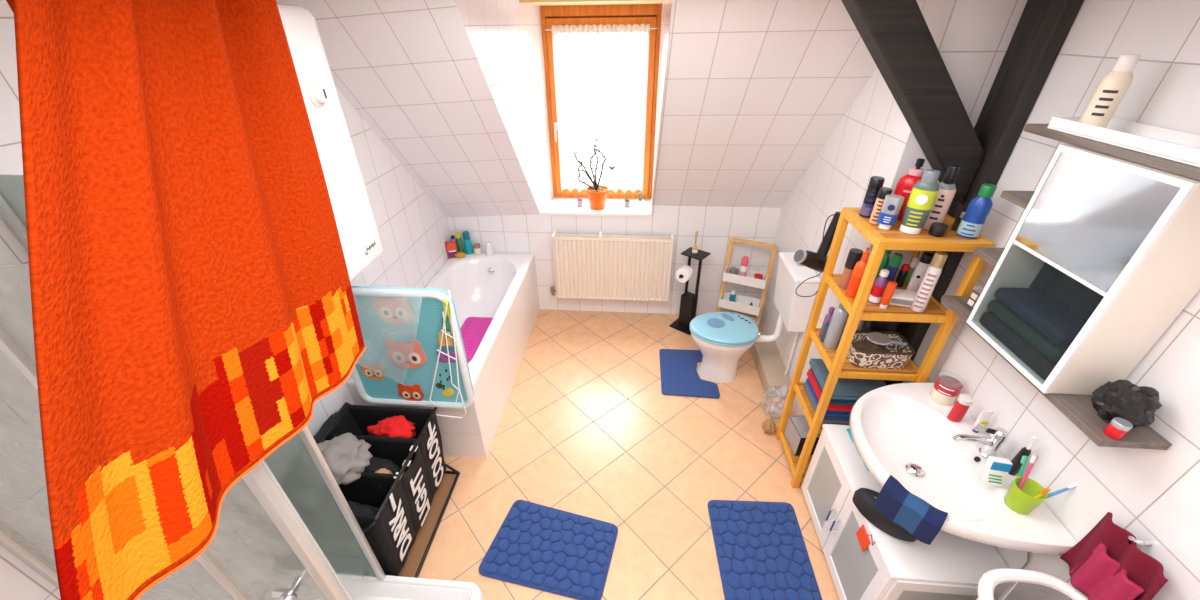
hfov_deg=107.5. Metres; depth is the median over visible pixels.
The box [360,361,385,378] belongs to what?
print
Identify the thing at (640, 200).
pot
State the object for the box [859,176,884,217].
can
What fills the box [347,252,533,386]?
bathtub
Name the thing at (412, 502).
laundry basket
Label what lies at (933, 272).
can
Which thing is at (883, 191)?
can
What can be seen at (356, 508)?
trousers
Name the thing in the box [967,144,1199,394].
mirror cabinet
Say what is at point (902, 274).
bottle
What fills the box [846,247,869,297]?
pump bottle
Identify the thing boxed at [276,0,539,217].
wall
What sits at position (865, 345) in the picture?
scarf
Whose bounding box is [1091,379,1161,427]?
sponge
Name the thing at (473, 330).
bath mat
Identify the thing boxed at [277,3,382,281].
water heater
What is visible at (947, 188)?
lotion bottle
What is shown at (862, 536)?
paper tag
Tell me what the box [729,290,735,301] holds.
shampoo bottle
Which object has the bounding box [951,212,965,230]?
perfume bottle
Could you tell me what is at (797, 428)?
carton
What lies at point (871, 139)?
wall
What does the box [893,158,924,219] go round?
pump bottle
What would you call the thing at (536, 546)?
bath rug
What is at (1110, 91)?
lotion bottle
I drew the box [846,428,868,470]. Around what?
cleaning cloth
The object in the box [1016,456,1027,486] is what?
toothbrush
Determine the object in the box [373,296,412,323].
print
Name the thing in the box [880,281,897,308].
tube
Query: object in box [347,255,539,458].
panel
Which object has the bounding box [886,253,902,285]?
bottle
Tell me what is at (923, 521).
washcloth
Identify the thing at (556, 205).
windowsill
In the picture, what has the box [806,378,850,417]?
folded towel
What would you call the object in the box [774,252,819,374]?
cistern
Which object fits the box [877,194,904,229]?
tube
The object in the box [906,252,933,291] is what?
lotion bottle
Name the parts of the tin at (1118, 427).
lid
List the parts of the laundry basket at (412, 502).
board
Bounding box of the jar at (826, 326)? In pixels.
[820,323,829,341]
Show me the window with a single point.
(632, 14)
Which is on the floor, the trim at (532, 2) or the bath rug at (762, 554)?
the bath rug at (762, 554)
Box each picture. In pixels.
[967,299,973,306]
[971,293,977,299]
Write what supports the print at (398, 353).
attached to the mat at (400, 326)
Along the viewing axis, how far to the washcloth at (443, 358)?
2.23 m
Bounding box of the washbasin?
[849,383,1076,554]
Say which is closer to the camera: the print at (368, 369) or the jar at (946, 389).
the jar at (946, 389)
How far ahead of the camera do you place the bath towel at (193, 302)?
0.62 m
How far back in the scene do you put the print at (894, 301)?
1.97 m
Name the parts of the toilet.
seat, bowl, lid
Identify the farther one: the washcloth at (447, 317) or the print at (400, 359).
the print at (400, 359)
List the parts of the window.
handle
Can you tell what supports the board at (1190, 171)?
attached to the wall at (1153, 495)
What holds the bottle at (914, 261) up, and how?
on the shelf at (858, 308)
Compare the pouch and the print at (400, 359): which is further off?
the print at (400, 359)
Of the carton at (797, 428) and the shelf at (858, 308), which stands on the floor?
the shelf at (858, 308)
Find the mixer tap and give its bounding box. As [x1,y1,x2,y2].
[952,424,1008,457]
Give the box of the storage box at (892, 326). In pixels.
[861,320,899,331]
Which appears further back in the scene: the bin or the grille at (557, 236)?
the grille at (557, 236)
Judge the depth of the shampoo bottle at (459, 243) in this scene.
3.83 m
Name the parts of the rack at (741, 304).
rail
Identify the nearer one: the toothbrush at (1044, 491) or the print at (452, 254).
the toothbrush at (1044, 491)
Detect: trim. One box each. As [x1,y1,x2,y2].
[519,0,664,5]
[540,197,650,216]
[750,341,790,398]
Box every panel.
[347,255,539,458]
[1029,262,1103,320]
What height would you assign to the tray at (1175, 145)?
0.034 m
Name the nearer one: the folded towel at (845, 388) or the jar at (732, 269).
the folded towel at (845, 388)
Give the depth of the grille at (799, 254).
2.26 m
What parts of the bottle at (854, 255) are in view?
lid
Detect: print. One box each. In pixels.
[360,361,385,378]
[365,370,381,376]
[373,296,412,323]
[380,307,406,318]
[384,310,402,318]
[384,339,426,368]
[392,352,420,363]
[396,355,416,363]
[397,383,423,400]
[402,391,420,398]
[442,388,453,396]
[446,243,455,250]
[448,252,456,256]
[707,318,724,327]
[722,313,734,320]
[890,298,912,305]
[980,421,988,425]
[990,462,1011,471]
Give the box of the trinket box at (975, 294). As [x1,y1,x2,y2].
[966,289,982,307]
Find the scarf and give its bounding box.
[854,339,889,351]
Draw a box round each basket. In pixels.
[260,402,459,577]
[846,330,914,368]
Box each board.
[941,295,1171,449]
[973,247,1004,267]
[1000,191,1034,208]
[1023,124,1199,180]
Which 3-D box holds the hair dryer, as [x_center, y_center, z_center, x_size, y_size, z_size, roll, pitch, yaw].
[1.117,-0.234,2.276,0.214,0.531,0.131,2,32,4]
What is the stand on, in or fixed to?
on the floor
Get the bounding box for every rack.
[429,290,466,418]
[716,238,776,327]
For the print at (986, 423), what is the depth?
1.76 m
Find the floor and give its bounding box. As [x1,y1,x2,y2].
[303,309,839,599]
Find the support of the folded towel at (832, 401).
on the folded towel at (810, 375)
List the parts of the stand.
plate, plate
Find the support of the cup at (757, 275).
in the rack at (741, 304)
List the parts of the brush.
handle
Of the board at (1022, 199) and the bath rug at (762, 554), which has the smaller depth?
the board at (1022, 199)
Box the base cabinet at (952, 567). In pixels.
[801,424,1019,599]
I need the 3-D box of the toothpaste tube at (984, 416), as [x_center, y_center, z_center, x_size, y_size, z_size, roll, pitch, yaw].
[1.538,0.489,1.774,0.046,0.115,0.032,2,32,4]
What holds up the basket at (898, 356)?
on the shelf at (858, 308)
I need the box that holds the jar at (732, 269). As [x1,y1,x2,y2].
[729,267,737,272]
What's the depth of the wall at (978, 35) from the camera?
1.71 m
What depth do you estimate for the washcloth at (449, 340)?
2.17 m
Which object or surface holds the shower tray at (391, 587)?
on the floor
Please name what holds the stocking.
in the laundry basket at (412, 502)
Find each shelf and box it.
[775,207,994,487]
[1015,240,1106,296]
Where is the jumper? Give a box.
[364,456,399,473]
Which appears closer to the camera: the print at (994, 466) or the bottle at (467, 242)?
the print at (994, 466)
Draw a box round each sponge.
[455,252,465,257]
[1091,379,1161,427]
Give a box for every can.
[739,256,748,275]
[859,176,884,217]
[869,187,891,224]
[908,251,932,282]
[910,251,947,311]
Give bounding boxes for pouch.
[852,488,916,541]
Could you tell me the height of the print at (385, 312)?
0.066 m
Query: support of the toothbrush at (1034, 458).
in the toothbrush cup at (1023, 501)
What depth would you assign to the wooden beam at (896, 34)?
1.67 m
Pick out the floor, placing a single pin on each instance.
(587, 427)
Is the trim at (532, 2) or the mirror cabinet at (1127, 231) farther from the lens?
the trim at (532, 2)
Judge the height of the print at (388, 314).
0.048 m
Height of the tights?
0.054 m
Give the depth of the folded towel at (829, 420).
2.35 m
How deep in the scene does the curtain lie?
3.51 m
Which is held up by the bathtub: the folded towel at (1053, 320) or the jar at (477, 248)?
the jar at (477, 248)
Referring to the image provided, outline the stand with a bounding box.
[669,247,710,334]
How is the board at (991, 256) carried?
attached to the wall at (1153, 495)
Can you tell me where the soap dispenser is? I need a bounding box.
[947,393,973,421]
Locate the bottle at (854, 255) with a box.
[839,248,862,288]
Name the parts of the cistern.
tank, tank lid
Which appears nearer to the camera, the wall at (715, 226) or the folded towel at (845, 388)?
the folded towel at (845, 388)
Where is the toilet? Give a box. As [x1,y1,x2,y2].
[690,312,783,382]
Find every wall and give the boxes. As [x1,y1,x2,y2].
[0,0,451,599]
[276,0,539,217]
[447,205,781,316]
[454,0,553,211]
[651,0,922,208]
[760,0,955,415]
[860,0,1027,329]
[903,0,1199,599]
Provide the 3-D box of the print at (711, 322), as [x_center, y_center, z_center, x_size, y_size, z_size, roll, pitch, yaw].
[0.849,0.168,3.221,0.129,0.002,0.125,-12,34,-18]
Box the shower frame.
[0,182,385,579]
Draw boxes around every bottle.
[455,232,463,251]
[462,231,472,253]
[486,242,493,255]
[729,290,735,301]
[819,307,834,336]
[823,303,847,349]
[839,248,862,288]
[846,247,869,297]
[868,269,888,303]
[874,250,891,281]
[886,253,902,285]
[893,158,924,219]
[895,263,909,287]
[899,169,940,233]
[905,257,917,282]
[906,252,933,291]
[922,165,959,229]
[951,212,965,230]
[956,183,996,238]
[1078,54,1140,127]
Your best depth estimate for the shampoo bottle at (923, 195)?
1.74 m
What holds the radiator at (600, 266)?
attached to the wall at (715, 226)
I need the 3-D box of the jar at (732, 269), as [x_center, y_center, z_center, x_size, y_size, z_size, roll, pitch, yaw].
[1.108,-0.223,3.660,0.071,0.090,0.071,2,32,4]
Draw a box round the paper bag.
[762,419,776,433]
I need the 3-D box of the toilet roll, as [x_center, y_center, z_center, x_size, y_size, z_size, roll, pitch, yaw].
[0.693,-0.214,3.605,0.116,0.116,0.100,22,39,32]
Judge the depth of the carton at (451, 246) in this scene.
3.79 m
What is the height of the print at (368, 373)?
0.047 m
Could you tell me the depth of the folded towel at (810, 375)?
2.36 m
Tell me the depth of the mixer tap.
1.67 m
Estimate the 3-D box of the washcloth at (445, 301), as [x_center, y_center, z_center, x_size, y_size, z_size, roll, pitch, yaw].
[-0.722,0.038,2.065,0.053,0.091,0.012,2,32,4]
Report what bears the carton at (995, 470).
on the washbasin
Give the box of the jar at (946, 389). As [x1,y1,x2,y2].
[929,375,962,405]
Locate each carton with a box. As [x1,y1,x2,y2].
[445,240,457,257]
[784,415,822,455]
[889,289,928,308]
[978,456,1012,486]
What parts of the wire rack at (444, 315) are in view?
wire arm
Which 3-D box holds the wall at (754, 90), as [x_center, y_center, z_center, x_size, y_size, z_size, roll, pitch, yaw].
[0.888,-1.084,2.838,1.045,1.505,1.617,2,32,4]
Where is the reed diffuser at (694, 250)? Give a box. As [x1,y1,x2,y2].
[692,231,697,252]
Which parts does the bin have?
rod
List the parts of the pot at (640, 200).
pot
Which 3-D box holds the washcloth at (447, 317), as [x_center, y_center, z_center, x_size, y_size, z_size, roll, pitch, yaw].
[-0.745,0.111,2.113,0.062,0.097,0.012,2,32,4]
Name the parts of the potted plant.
stem, stem, stem, stem, stem, pot, stem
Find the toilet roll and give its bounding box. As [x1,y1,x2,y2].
[676,265,693,282]
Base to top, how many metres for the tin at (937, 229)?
0.042 m
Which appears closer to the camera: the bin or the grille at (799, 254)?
the bin
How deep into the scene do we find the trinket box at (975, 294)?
1.73 m
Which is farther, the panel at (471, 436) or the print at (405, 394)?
the panel at (471, 436)
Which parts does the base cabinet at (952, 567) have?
frosted panel, door, handle, handle, frosted panel, door, panel, frame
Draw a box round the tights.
[290,408,343,472]
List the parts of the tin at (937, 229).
lid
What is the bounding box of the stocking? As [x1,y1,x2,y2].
[375,468,392,473]
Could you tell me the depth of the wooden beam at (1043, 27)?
1.67 m
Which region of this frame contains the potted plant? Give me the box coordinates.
[573,138,608,209]
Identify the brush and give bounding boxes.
[866,332,906,345]
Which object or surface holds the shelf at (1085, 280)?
attached to the mirror cabinet at (1127, 231)
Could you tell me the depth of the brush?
2.11 m
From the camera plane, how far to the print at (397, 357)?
2.29 m
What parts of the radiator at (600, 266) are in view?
panel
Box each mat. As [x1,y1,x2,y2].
[351,286,474,408]
[460,317,492,362]
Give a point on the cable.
(1028, 553)
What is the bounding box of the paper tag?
[856,524,874,551]
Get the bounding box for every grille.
[554,233,672,240]
[794,249,803,261]
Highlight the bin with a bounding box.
[977,568,1087,599]
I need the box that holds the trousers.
[310,501,378,515]
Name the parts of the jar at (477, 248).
lid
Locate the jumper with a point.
(376, 463)
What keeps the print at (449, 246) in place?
on the carton at (451, 246)
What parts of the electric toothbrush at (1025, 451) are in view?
handle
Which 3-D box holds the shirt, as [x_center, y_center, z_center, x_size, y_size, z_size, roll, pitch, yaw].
[-1.103,0.691,2.337,0.268,0.149,0.172,2,32,4]
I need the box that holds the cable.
[1021,552,1029,569]
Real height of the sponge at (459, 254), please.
0.049 m
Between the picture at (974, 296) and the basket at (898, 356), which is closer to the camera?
the picture at (974, 296)
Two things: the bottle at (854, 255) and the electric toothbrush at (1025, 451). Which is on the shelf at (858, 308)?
the bottle at (854, 255)
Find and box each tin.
[928,222,947,236]
[1103,417,1132,439]
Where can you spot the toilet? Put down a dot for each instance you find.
(722, 338)
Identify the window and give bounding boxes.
[541,4,661,197]
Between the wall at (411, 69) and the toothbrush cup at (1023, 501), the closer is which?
the toothbrush cup at (1023, 501)
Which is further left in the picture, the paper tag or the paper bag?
the paper bag
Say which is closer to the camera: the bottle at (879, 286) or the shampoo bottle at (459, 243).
the bottle at (879, 286)
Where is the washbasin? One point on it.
(898, 431)
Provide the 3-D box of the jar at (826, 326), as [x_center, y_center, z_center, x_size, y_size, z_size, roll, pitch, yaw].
[1.188,0.173,2.298,0.046,0.102,0.046,2,32,4]
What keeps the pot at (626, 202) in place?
on the windowsill at (556, 205)
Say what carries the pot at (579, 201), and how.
on the windowsill at (556, 205)
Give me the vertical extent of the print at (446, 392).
0.059 m
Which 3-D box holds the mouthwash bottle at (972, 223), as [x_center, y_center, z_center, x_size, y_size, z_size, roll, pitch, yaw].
[1.482,-0.348,1.725,0.073,0.207,0.061,25,40,35]
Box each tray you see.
[262,572,483,599]
[718,292,761,315]
[722,266,767,288]
[1047,116,1199,166]
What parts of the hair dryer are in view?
handle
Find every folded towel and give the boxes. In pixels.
[804,382,848,424]
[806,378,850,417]
[807,369,852,411]
[809,359,886,399]
[810,367,856,405]
[979,311,1056,379]
[987,299,1068,362]
[994,287,1086,345]
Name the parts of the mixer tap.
spout, lever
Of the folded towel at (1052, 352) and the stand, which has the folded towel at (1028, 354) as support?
the folded towel at (1052, 352)
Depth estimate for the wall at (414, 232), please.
1.64 m
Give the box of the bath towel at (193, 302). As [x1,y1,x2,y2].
[6,0,365,599]
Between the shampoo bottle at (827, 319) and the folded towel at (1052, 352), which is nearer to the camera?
the folded towel at (1052, 352)
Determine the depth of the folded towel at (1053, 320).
1.41 m
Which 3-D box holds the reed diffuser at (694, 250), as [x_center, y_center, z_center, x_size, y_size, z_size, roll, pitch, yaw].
[0.772,-0.466,3.549,0.044,0.185,0.044,2,32,4]
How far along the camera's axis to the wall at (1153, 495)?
1.34 m
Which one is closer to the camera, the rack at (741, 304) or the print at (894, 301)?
the print at (894, 301)
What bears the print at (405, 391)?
attached to the mat at (400, 326)
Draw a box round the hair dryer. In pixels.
[793,212,840,296]
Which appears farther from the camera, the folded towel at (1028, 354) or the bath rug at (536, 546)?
the bath rug at (536, 546)
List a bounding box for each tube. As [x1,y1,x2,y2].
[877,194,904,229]
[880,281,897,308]
[972,411,993,432]
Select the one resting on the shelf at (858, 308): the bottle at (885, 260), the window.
the bottle at (885, 260)
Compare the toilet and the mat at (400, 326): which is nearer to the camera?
the mat at (400, 326)
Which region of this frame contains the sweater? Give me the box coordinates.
[297,433,371,487]
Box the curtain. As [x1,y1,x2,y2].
[545,24,656,192]
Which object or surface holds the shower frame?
on the shower tray at (391, 587)
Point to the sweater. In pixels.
(346, 456)
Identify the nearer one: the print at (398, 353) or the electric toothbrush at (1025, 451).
the electric toothbrush at (1025, 451)
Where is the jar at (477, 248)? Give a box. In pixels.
[473,243,480,254]
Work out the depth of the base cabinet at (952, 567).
1.84 m
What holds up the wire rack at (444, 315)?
attached to the mat at (400, 326)
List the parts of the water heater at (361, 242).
dial knob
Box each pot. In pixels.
[576,198,582,206]
[624,198,630,206]
[637,192,643,205]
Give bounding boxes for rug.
[479,500,617,599]
[659,349,719,398]
[707,500,821,599]
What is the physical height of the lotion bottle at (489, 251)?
0.115 m
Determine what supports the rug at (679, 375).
on the floor
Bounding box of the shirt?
[367,415,415,437]
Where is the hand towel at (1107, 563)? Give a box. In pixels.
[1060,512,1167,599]
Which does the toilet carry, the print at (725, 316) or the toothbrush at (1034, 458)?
the print at (725, 316)
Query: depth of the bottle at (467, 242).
3.84 m
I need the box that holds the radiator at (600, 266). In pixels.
[550,231,673,301]
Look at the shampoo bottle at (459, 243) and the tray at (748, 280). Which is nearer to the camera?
the tray at (748, 280)
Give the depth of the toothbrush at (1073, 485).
1.45 m
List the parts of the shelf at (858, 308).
shelf frame, shelf frame, leg, leg, shelf frame, shelf frame, leg, frame, leg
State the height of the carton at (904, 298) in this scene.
0.046 m
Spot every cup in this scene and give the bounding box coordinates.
[754,273,762,279]
[1004,476,1047,513]
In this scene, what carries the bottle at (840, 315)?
on the shelf at (858, 308)
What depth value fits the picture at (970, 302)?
1.75 m
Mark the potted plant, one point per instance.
(596, 193)
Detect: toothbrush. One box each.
[1008,436,1037,475]
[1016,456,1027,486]
[1018,455,1037,489]
[1034,488,1051,498]
[1046,483,1077,498]
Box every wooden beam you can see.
[841,0,984,203]
[879,0,1083,384]
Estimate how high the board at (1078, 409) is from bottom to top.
0.024 m
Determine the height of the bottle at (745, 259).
0.210 m
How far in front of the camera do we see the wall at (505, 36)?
2.84 m
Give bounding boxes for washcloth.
[437,331,452,346]
[437,350,455,362]
[441,315,448,330]
[443,300,449,316]
[874,475,947,544]
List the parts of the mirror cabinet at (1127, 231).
panel, panel, mirror door, panel, panel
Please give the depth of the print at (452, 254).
3.82 m

